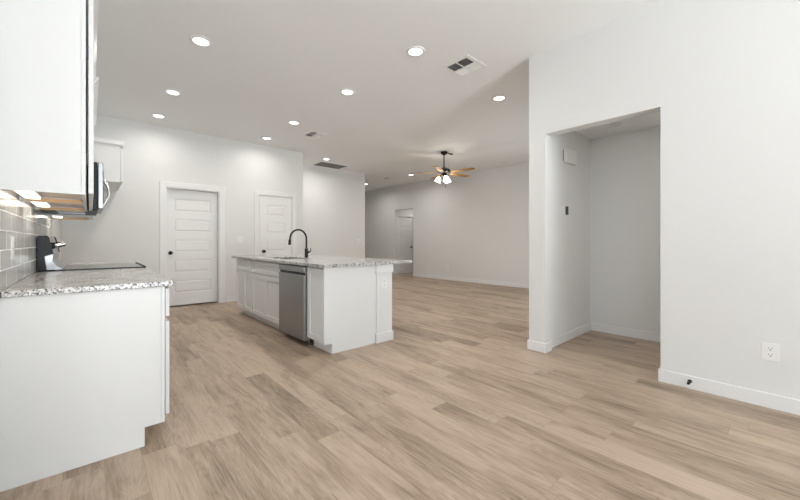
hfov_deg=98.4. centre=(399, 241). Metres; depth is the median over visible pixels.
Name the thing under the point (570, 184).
wall
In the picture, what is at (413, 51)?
recessed light
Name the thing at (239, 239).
light switch
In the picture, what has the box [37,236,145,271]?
range
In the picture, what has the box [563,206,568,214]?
thermostat
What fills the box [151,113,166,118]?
recessed light
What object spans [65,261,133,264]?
countertop
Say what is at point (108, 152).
upper cabinet
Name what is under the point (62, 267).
cooktop
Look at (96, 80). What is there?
upper cabinet
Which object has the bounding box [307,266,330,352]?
base cabinet
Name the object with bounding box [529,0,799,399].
wall
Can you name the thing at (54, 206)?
upper cabinet
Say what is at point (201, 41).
recessed light
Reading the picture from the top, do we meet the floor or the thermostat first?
the thermostat
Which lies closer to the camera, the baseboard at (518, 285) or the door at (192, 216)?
the door at (192, 216)
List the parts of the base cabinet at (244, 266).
door, drawer, door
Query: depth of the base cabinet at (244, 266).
5.19 m
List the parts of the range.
panel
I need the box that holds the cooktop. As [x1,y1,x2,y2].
[55,263,143,270]
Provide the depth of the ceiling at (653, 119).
3.94 m
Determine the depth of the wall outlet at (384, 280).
3.92 m
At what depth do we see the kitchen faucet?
4.94 m
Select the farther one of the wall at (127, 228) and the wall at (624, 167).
the wall at (127, 228)
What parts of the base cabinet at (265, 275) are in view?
door, drawer, door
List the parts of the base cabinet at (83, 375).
frame, drawer, door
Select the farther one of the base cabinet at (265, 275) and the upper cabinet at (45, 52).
the base cabinet at (265, 275)
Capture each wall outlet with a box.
[11,236,14,259]
[382,277,386,287]
[762,342,778,361]
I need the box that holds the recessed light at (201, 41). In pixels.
[189,35,212,47]
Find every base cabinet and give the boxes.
[0,286,168,491]
[237,258,257,319]
[252,260,283,328]
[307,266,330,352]
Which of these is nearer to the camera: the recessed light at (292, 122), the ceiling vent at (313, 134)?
the recessed light at (292, 122)
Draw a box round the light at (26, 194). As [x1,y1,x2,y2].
[14,190,42,198]
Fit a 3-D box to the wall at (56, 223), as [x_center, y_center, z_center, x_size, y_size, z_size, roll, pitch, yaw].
[-3.678,-0.407,3.532,0.130,3.075,5.770,0,0,-42]
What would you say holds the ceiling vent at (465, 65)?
in the ceiling at (269, 64)
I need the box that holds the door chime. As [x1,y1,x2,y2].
[563,148,576,165]
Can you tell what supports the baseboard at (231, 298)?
attached to the wall at (127, 228)
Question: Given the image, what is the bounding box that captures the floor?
[0,272,799,499]
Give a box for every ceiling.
[96,0,664,191]
[576,112,659,138]
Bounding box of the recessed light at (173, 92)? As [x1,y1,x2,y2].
[164,89,181,95]
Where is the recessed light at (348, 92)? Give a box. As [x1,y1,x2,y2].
[340,88,354,95]
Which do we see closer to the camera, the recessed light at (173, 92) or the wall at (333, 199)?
the recessed light at (173, 92)
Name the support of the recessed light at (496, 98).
in the ceiling at (269, 64)
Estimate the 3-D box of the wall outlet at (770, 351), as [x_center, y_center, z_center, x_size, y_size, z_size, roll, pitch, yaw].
[2.518,0.747,2.346,0.009,0.120,0.082,0,0,-42]
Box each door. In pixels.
[160,181,224,305]
[254,190,295,254]
[397,214,412,273]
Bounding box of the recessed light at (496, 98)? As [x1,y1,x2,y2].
[492,95,506,101]
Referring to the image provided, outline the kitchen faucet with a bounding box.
[288,229,310,256]
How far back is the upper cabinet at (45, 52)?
1.66 m
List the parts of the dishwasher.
pocket handle, control panel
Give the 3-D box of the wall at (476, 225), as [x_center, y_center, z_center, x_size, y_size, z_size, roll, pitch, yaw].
[1.565,-0.407,10.212,0.130,3.075,9.500,0,0,-42]
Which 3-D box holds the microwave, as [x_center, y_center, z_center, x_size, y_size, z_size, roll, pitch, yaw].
[-2.791,-0.447,2.978,0.425,0.397,0.754,0,0,-42]
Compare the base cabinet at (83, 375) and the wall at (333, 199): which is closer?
the base cabinet at (83, 375)
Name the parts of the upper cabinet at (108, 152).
crown, frame, door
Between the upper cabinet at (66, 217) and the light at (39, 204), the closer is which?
the light at (39, 204)
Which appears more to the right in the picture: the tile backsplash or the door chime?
the door chime
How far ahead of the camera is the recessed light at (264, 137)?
6.46 m
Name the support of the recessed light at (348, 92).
in the ceiling at (269, 64)
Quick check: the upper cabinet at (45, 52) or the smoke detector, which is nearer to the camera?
the upper cabinet at (45, 52)
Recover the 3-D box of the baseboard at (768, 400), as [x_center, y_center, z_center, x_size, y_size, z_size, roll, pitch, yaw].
[4.338,1.080,1.319,1.355,0.100,7.164,0,0,-42]
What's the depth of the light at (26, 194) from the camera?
1.82 m
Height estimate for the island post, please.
0.877 m
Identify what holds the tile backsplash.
attached to the wall at (56, 223)
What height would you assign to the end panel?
0.877 m
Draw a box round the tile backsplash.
[0,189,51,290]
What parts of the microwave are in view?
door, handle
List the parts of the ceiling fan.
blade, lamp shade, blade, blade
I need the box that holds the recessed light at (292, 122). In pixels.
[288,120,299,124]
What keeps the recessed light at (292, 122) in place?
in the ceiling at (269, 64)
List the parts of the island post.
cap trim, trim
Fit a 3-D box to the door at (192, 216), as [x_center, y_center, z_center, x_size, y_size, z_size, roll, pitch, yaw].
[-3.694,0.051,6.168,1.010,2.157,0.147,0,0,-42]
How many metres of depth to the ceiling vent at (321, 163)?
8.72 m
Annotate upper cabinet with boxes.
[0,0,97,203]
[28,40,96,211]
[44,107,96,219]
[87,77,98,153]
[94,137,124,191]
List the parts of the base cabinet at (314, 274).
door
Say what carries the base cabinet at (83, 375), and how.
on the floor
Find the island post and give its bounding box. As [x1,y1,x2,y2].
[375,264,392,343]
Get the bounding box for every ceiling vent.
[303,130,327,138]
[312,161,347,168]
[441,54,486,77]
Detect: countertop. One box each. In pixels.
[1,268,173,297]
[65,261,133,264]
[231,254,411,267]
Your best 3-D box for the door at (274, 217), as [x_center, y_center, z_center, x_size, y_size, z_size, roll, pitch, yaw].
[-2.579,0.048,7.138,0.875,2.165,0.195,0,0,-42]
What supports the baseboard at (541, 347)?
attached to the wall at (722, 77)
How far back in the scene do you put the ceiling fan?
7.41 m
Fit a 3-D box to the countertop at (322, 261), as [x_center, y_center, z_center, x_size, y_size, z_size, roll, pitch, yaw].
[-1.281,0.237,4.855,1.205,0.030,2.925,0,0,-42]
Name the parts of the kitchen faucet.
spout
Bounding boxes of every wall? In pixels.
[0,189,60,296]
[61,114,302,301]
[303,164,364,257]
[365,162,528,283]
[397,209,412,271]
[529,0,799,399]
[551,131,589,337]
[590,125,659,332]
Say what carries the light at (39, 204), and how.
attached to the upper cabinet at (54, 206)
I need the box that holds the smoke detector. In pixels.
[608,123,621,129]
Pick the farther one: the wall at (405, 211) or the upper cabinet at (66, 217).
the wall at (405, 211)
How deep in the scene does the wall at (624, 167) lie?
4.14 m
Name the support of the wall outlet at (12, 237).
attached to the tile backsplash
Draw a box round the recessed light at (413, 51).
[406,46,424,56]
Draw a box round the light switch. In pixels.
[236,236,242,242]
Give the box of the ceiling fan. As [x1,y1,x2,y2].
[410,151,474,186]
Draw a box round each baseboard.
[226,296,236,301]
[413,273,528,288]
[527,339,551,352]
[551,322,799,415]
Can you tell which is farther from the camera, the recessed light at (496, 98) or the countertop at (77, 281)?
the recessed light at (496, 98)
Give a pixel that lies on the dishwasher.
(292, 278)
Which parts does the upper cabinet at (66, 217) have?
panel, panel, rail, crown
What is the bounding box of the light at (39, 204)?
[32,202,50,206]
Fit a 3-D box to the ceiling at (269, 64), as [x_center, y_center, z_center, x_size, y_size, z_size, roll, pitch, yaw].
[0.345,-1.995,4.142,13.750,0.100,17.300,0,0,-42]
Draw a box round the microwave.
[41,162,109,215]
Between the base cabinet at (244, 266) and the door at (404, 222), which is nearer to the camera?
the base cabinet at (244, 266)
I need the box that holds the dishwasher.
[279,264,313,344]
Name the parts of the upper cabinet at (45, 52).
panel, rail, frame, door, crown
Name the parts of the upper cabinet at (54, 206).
panel, rail, crown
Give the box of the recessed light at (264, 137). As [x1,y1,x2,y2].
[261,136,271,139]
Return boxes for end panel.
[323,265,374,353]
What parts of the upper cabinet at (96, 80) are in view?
frame, crown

